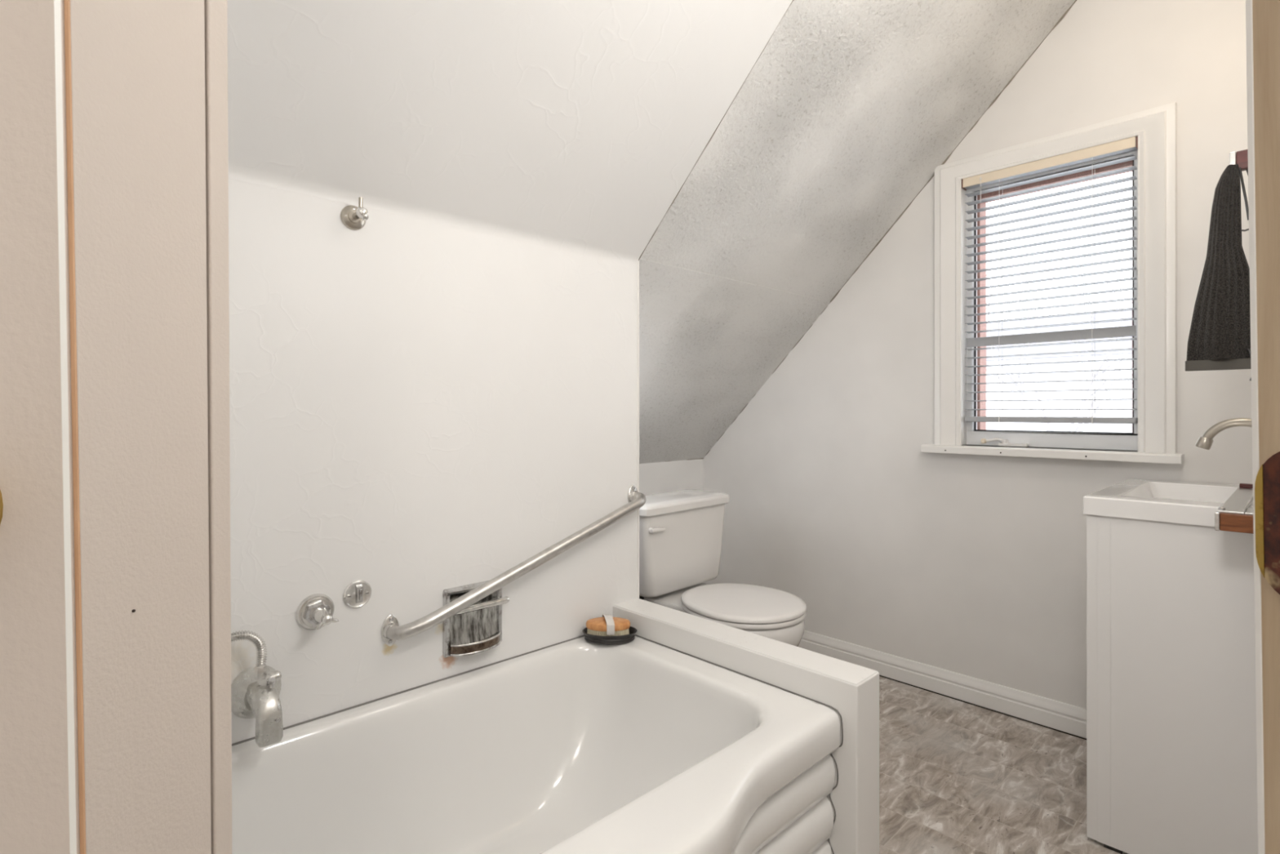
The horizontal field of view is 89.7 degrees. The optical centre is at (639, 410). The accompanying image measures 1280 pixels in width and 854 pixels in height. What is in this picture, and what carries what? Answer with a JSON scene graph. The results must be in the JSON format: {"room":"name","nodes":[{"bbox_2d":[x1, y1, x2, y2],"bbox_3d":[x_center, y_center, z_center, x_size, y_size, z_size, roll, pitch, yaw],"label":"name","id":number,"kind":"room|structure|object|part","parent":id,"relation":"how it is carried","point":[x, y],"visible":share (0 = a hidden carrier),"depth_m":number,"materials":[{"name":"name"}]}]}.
{"room":"bathroom","nodes":[
{"label":"bathroom","id":0,"kind":"room"},
{"bbox_2d":[228,178,637,743],"bbox_3d":[-0.847,0.308,1.740,1.593,1.560,0.774,0,0,-44],"label":"wall","id":1,"kind":"structure","parent":0,"point":[419,410],"depth_m":1.50,"materials":[{"name":"white paint"}]},
{"bbox_2d":[231,630,283,746],"bbox_3d":[-0.841,0.518,1.123,0.419,0.202,0.122,0,0,-44],"label":"tub spout","id":2,"kind":"object","parent":1,"relation":"attached to","point":[255,691],"visible":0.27,"depth_m":1.23,"materials":[{"name":"silver metal"}]},
{"bbox_3d":[-0.719,0.572,1.230,0.043,0.095,0.102,0,0,-44],"label":"spout","id":3,"kind":"part","parent":2,"relation":"part of","materials":[{"name":"silver metal"}]},
{"bbox_2d":[295,593,338,630],"bbox_3d":[-0.659,0.423,1.329,0.074,0.074,0.077,0,0,-44],"label":"tub valve","id":4,"kind":"object","parent":1,"relation":"attached to","point":[316,611],"visible":1,"depth_m":1.33,"materials":[{"name":"silver metal"}]},
{"bbox_3d":[-0.655,0.423,1.325,0.028,0.028,0.036,0,0,-44],"label":"stem","id":5,"kind":"part","parent":4,"relation":"part of","materials":[{"name":"silver metal"}]},
{"bbox_3d":[-0.635,0.421,1.311,0.044,0.042,0.017,0,0,-44],"label":"cross handle","id":6,"kind":"part","parent":4,"relation":"part of","materials":[{"name":"silver metal"}]},
{"bbox_2d":[340,197,368,230],"bbox_3d":[-0.607,-0.426,1.388,0.053,0.059,0.064,0,0,-44],"label":"holder","id":7,"kind":"object","parent":1,"relation":"attached to","point":[354,218],"visible":1,"depth_m":1.40,"materials":[{"name":"silver metal"}]},
{"bbox_2d":[342,579,371,608],"bbox_3d":[-0.619,0.403,1.413,0.060,0.060,0.013,0,0,-44],"label":"round plate","id":8,"kind":"object","parent":1,"relation":"attached to","point":[357,593],"visible":1,"depth_m":1.41,"materials":[{"name":"silver metal"}]},
{"bbox_2d":[231,635,584,745],"bbox_3d":[-0.579,0.650,1.457,1.383,0.006,0.005,0,0,-44],"label":"trim","id":9,"kind":"structure","parent":1,"relation":"attached to","point":[491,664],"depth_m":1.49,"materials":[{"name":"grey"}]},
{"bbox_2d":[442,579,509,657],"bbox_3d":[-0.401,0.515,1.598,0.167,0.165,0.048,0,0,-44],"label":"soap holder","id":10,"kind":"object","parent":1,"relation":"attached to","point":[476,628],"visible":0.92,"depth_m":1.59,"materials":[{"name":"silver metal"}]},
{"bbox_2d":[446,585,479,595],"bbox_3d":[-0.407,0.443,1.601,0.153,0.012,0.016,0,0,-44],"label":"hood","id":11,"kind":"object","parent":10,"relation":"attached to","point":[461,590],"depth_m":1.58,"materials":[{"name":"silver metal"}]},
{"bbox_2d":[449,631,501,656],"bbox_3d":[-0.402,0.567,1.596,0.140,0.054,0.046,0,0,-44],"label":"tray","id":12,"kind":"object","parent":10,"relation":"on","point":[462,643],"depth_m":1.58,"materials":[{"name":"silver metal"}]},
{"bbox_3d":[-0.401,0.485,1.602,0.163,0.017,0.027,0,0,-44],"label":"rail","id":13,"kind":"part","parent":10,"relation":"part of","materials":[{"name":"silver metal"}]},
{"bbox_2d":[381,484,646,646],"bbox_3d":[-0.270,0.383,1.703,0.800,0.307,0.079,0,0,-44],"label":"grab bar","id":14,"kind":"object","parent":1,"relation":"attached to","point":[391,630],"visible":1,"depth_m":1.59,"materials":[{"name":"silver metal"}]},
{"bbox_2d":[637,260,639,598],"bbox_3d":[-0.006,0.058,2.011,0.007,1.053,0.007,0,0,-44],"label":"trim","id":15,"kind":"structure","parent":1,"relation":"attached to","point":[638,260],"depth_m":2.01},
{"bbox_2d":[638,0,793,260],"bbox_3d":[0.324,-0.942,1.665,0.005,0.945,0.951,0,0,-44],"label":"trim","id":16,"kind":"structure","parent":1,"relation":"attached to","point":[793,0],"depth_m":1.80,"materials":[{"name":"brown"}]},
{"bbox_2d":[227,0,792,266],"bbox_3d":[-0.216,-0.942,1.137,1.506,0.982,0.976,0,0,-44],"label":"ceiling","id":17,"kind":"structure","parent":0,"point":[571,126],"depth_m":1.43,"materials":[{"name":"white paint"}]},
{"bbox_2d":[639,458,702,495],"bbox_3d":[-0.144,0.655,2.940,1.270,0.860,0.080,0,0,-44],"label":"wall","id":18,"kind":"structure","parent":0,"point":[656,477],"depth_m":3.17,"materials":[{"name":"white paint"}]},
{"bbox_2d":[639,258,830,463],"bbox_3d":[0.133,-0.103,2.710,1.350,0.818,0.825,0,0,-44],"label":"ceiling","id":19,"kind":"structure","parent":0,"point":[708,344],"depth_m":2.65,"materials":[{"name":"paint"}]},
{"bbox_2d":[613,598,879,853],"bbox_3d":[0.225,0.835,1.695,0.105,0.501,0.796,0,0,-44],"label":"wall partition","id":20,"kind":"structure","parent":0,"point":[851,689],"depth_m":1.45,"materials":[{"name":"white paint"}]},
{"bbox_2d":[635,634,843,853],"bbox_3d":[0.179,0.867,1.666,0.003,0.437,0.754,0,0,-44],"label":"trim","id":21,"kind":"structure","parent":20,"relation":"attached to","point":[836,709],"depth_m":1.45,"materials":[{"name":"grey"}]},
{"bbox_2d":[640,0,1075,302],"bbox_3d":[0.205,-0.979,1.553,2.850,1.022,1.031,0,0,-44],"label":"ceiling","id":22,"kind":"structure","parent":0,"point":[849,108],"depth_m":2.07,"materials":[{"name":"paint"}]},
{"bbox_2d":[702,0,1253,708],"bbox_3d":[1.175,-0.190,2.572,0.160,2.550,2.478,0,0,-44],"label":"wall","id":23,"kind":"structure","parent":0,"point":[975,566],"depth_m":2.41,"materials":[{"name":"beige paint"}]},
{"bbox_2d":[705,0,1076,455],"bbox_3d":[0.908,-0.586,2.732,0.012,1.665,1.681,0,0,-44],"label":"trim","id":24,"kind":"structure","parent":23,"relation":"attached to","point":[1068,9],"depth_m":2.46,"materials":[{"name":"brown"}]},
{"bbox_2d":[798,630,1086,739],"bbox_3d":[0.948,1.036,2.681,0.016,0.093,1.808,0,0,-44],"label":"baseboard","id":25,"kind":"structure","parent":23,"relation":"attached to","point":[1067,717],"depth_m":2.41,"materials":[{"name":"white wood"}]},
{"bbox_2d":[920,102,1184,464],"bbox_3d":[1.425,-0.393,2.270,0.228,1.104,0.770,0,0,-44],"label":"window","id":26,"kind":"structure","parent":23,"relation":"in","point":[1154,436],"depth_m":2.17,"materials":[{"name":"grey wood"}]},
{"bbox_3d":[1.266,0.111,2.368,0.016,0.018,0.018,0,0,-33],"label":"crank knob","id":27,"kind":"part","parent":26,"relation":"part of","materials":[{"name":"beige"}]},
{"bbox_3d":[1.305,0.109,2.354,0.077,0.020,0.022,0,0,30],"label":"crank arm","id":28,"kind":"part","parent":26,"relation":"part of","materials":[{"name":"white plastic"}]},
{"bbox_2d":[961,136,1137,423],"bbox_3d":[1.402,-0.417,2.236,0.051,0.919,0.527,0,0,-44],"label":"window blind","id":29,"kind":"object","parent":26,"relation":"attached to","point":[1128,144],"visible":0.99,"depth_m":2.21,"materials":[{"name":"grey plastic"}]},
{"bbox_3d":[1.407,0.031,2.238,0.036,0.020,0.516,0,0,-44],"label":"rail","id":30,"kind":"part","parent":29,"relation":"part of","materials":[{"name":"grey plastic"}]},
{"bbox_3d":[1.492,-0.404,2.124,0.001,0.863,0.002,0,0,-44],"label":"ladder cord","id":31,"kind":"part","parent":29,"relation":"part of","materials":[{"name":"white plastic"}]},
{"bbox_3d":[1.518,-0.404,2.149,0.001,0.863,0.002,0,0,-44],"label":"ladder cord","id":32,"kind":"part","parent":29,"relation":"part of","materials":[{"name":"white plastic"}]},
{"bbox_3d":[1.450,-0.374,2.282,0.065,1.009,0.539,0,0,-44],"label":"sash","id":33,"kind":"part","parent":26,"relation":"part of","materials":[{"name":"white plastic"}]},
{"bbox_3d":[1.384,0.144,2.229,0.110,0.029,0.770,0,0,-44],"label":"sill","id":34,"kind":"part","parent":26,"relation":"part of","materials":[{"name":"white wood"}]},
{"bbox_3d":[1.491,-0.400,2.316,0.070,1.090,0.670,0,0,-44],"label":"exterior trim","id":35,"kind":"part","parent":26,"relation":"part of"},
{"bbox_2d":[879,675,1128,853],"bbox_3d":[0.141,1.115,-0.038,5.350,0.060,4.950,0,0,-44],"label":"floor","id":36,"kind":"structure","parent":0,"point":[956,776],"depth_m":1.89,"materials":[{"name":"stone"}]},
{"bbox_2d":[231,635,839,853],"bbox_3d":[-0.297,0.866,1.164,1.381,0.432,0.814,0,0,-44],"label":"bathtub","id":37,"kind":"object","parent":36,"relation":"on","point":[640,745],"visible":0.92,"depth_m":1.45,"materials":[{"name":"white ceramic"}]},
{"bbox_2d":[582,626,636,644],"bbox_3d":[-0.086,0.637,1.828,0.156,0.028,0.103,0,0,-3],"label":"dish","id":38,"kind":"object","parent":37,"relation":"on","point":[596,639],"visible":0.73,"depth_m":1.79,"materials":[{"name":"black plastic"}]},
{"bbox_2d":[586,613,630,635],"bbox_3d":[-0.090,0.613,1.828,0.122,0.059,0.081,0,0,17],"label":"scrub brush","id":39,"kind":"object","parent":38,"relation":"in","point":[606,625],"visible":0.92,"depth_m":1.80,"materials":[{"name":"orange wood"}]},
{"bbox_3d":[-0.090,0.605,1.828,0.126,0.021,0.075,0,0,-2],"label":"handle","id":40,"kind":"part","parent":39,"relation":"part of","materials":[{"name":"orange wood"}]},
{"bbox_2d":[639,489,806,646],"bbox_3d":[0.278,0.707,2.331,0.691,0.757,0.500,0,0,44],"label":"toilet","id":41,"kind":"object","parent":36,"relation":"on","point":[681,531],"visible":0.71,"depth_m":2.31,"materials":[{"name":"white ceramic"}]},
{"bbox_3d":[0.062,0.421,2.279,0.019,0.022,0.073,0,0,44],"label":"flush lever","id":42,"kind":"part","parent":41,"relation":"part of","materials":[{"name":"white plastic"}]},
{"bbox_3d":[0.117,0.521,2.488,0.196,0.300,0.474,0,0,44],"label":"tank","id":43,"kind":"part","parent":41,"relation":"part of","materials":[{"name":"white ceramic"}]},
{"bbox_3d":[0.119,0.349,2.486,0.218,0.042,0.500,0,0,44],"label":"tank lid","id":44,"kind":"part","parent":41,"relation":"part of","materials":[{"name":"white ceramic"}]},
{"bbox_3d":[0.354,0.658,2.228,0.439,0.023,0.399,0,0,44],"label":"seat lid","id":45,"kind":"part","parent":41,"relation":"part of","materials":[{"name":"white plastic"}]},
{"bbox_3d":[0.356,0.678,2.227,0.435,0.015,0.399,0,0,44],"label":"seat","id":46,"kind":"part","parent":41,"relation":"part of","materials":[{"name":"white plastic"}]},
{"bbox_3d":[0.298,0.888,2.283,0.589,0.394,0.381,0,0,44],"label":"bowl","id":47,"kind":"part","parent":41,"relation":"part of","materials":[{"name":"white ceramic"}]},
{"bbox_2d":[1083,478,1257,853],"bbox_3d":[1.492,0.650,1.678,0.616,0.870,0.485,0,0,-44],"label":"vanity","id":48,"kind":"object","parent":36,"relation":"on","point":[1171,753],"visible":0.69,"depth_m":1.51,"materials":[{"name":"white laminate"}]},
{"bbox_3d":[1.243,0.668,1.719,0.298,0.812,0.022,0,0,-44],"label":"door","id":49,"kind":"part","parent":48,"relation":"part of","materials":[{"name":"white laminate"}]},
{"bbox_3d":[1.370,0.668,1.807,0.604,0.814,0.027,0,0,-44],"label":"frame","id":50,"kind":"part","parent":48,"relation":"part of","materials":[{"name":"white laminate"}]},
{"bbox_2d":[1083,478,1253,526],"bbox_3d":[1.499,0.256,1.670,0.616,0.082,0.462,0,0,-44],"label":"sink","id":51,"kind":"object","parent":48,"relation":"in","point":[1131,502],"depth_m":1.59,"materials":[{"name":"white ceramic"}]},
{"bbox_2d":[1195,417,1252,449],"bbox_3d":[1.558,0.116,1.656,0.113,0.197,0.189,0,0,-44],"label":"sink faucet","id":52,"kind":"object","parent":48,"relation":"on","point":[1205,442],"visible":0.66,"depth_m":1.67,"materials":[{"name":"silver metal"}]},
{"bbox_3d":[1.534,0.101,1.636,0.022,0.167,0.163,0,0,-44],"label":"spout","id":53,"kind":"part","parent":52,"relation":"part of","materials":[{"name":"silver metal"}]},
{"bbox_2d":[1214,483,1253,533],"bbox_3d":[1.500,0.226,1.492,0.609,0.053,0.204,0,0,-44],"label":"rack","id":54,"kind":"object","parent":48,"relation":"on","point":[1230,517],"visible":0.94,"depth_m":1.35,"materials":[{"name":"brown wood"}]},
{"bbox_3d":[1.450,0.212,1.552,0.598,0.004,0.042,0,0,-44],"label":"rail","id":55,"kind":"part","parent":54,"relation":"part of","materials":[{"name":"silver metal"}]},
{"bbox_3d":[1.343,0.212,1.310,0.108,0.004,0.158,0,0,-44],"label":"rail","id":56,"kind":"part","parent":54,"relation":"part of","materials":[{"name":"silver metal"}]},
{"bbox_3d":[0.000,-0.165,0.373,1.584,2.500,1.530,0,0,-44],"label":"wall","id":57,"kind":"structure","parent":0,"visible":0},
{"bbox_2d":[0,0,79,853],"bbox_3d":[-0.605,0.083,0.303,0.686,1.995,0.096,0,0,0],"label":"door","id":58,"kind":"structure","parent":57,"relation":"in","point":[39,786],"depth_m":0.31,"materials":[{"name":"beige paint"}]},
{"bbox_3d":[-0.340,0.047,0.285,0.058,0.058,0.059,0,0,0],"label":"knob","id":59,"kind":"part","parent":58,"relation":"part of","materials":[{"name":"gold metal"}]},
{"bbox_2d":[63,0,211,853],"bbox_3d":[-0.291,0.085,0.370,0.053,2.000,0.105,0,0,-5],"label":"door frame","id":60,"kind":"structure","parent":57,"relation":"attached to","point":[135,69],"depth_m":0.36,"materials":[{"name":"beige paint"}]},
{"bbox_2d":[204,0,232,853],"bbox_3d":[-0.314,0.060,0.430,0.086,2.050,0.019,0,0,0],"label":"trim","id":61,"kind":"structure","parent":57,"relation":"attached to","point":[215,11],"depth_m":0.43,"materials":[{"name":"beige paint"}]},
{"bbox_2d":[1245,0,1279,853],"bbox_3d":[0.432,0.085,0.382,0.053,2.000,0.120,0,0,0],"label":"trim","id":62,"kind":"structure","parent":57,"relation":"attached to","point":[1262,16],"depth_m":0.43,"materials":[{"name":"beige paint"}]},
{"bbox_2d":[1254,451,1279,594],"bbox_3d":[0.421,0.074,0.402,0.004,0.101,0.072,0,0,0],"label":"strike plate","id":63,"kind":"object","parent":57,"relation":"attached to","point":[1267,484],"visible":1,"depth_m":0.43,"materials":[{"name":"brown metal"}]},
{"bbox_3d":[0.421,0.074,0.402,0.004,0.101,0.072,0,0,0],"label":"plate","id":64,"kind":"part","parent":63,"relation":"part of","materials":[{"name":"brown metal"}]},
{"bbox_3d":[1.240,-0.165,1.026,2.090,2.500,0.100,0,0,-44],"label":"wall","id":65,"kind":"structure","parent":0,"visible":0},
{"bbox_2d":[1185,164,1251,381],"bbox_3d":[1.315,-0.294,1.363,0.244,0.465,0.057,0,0,32],"label":"hand towel","id":66,"kind":"object","parent":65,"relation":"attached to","point":[1220,335],"visible":0.73,"depth_m":1.38,"materials":[{"name":"grey fabric"}]},
{"bbox_2d":[1229,149,1248,171],"bbox_3d":[1.355,-0.541,1.339,0.052,0.052,0.188,0,0,-44],"label":"towel hook","id":67,"kind":"object","parent":65,"relation":"attached to","point":[1240,157],"visible":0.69,"depth_m":1.39,"materials":[{"name":"brown wood"}]},
{"label":"outside","id":68,"kind":"structure","parent":0,"visible":0},
{"bbox_3d":[26.536,4.135,39.414,87.100,0.100,140.000,0,0,-44],"label":"ground","id":69,"kind":"structure","parent":68,"visible":0},
{"bbox_2d":[986,307,1132,432],"bbox_3d":[18.285,-0.215,31.475,8.800,8.600,12.800,0,0,-44],"label":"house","id":70,"kind":"structure","parent":69,"relation":"on","point":[1095,427],"depth_m":26.97,"materials":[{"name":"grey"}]},
{"bbox_2d":[986,201,1132,431],"bbox_3d":[9.304,-0.225,14.601,5.076,8.629,4.558,0,0,-6],"label":"bare tree","id":71,"kind":"object","parent":69,"relation":"on","point":[1047,426],"visible":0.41,"depth_m":14.40,"materials":[{"name":"grey plant"}]}
]}

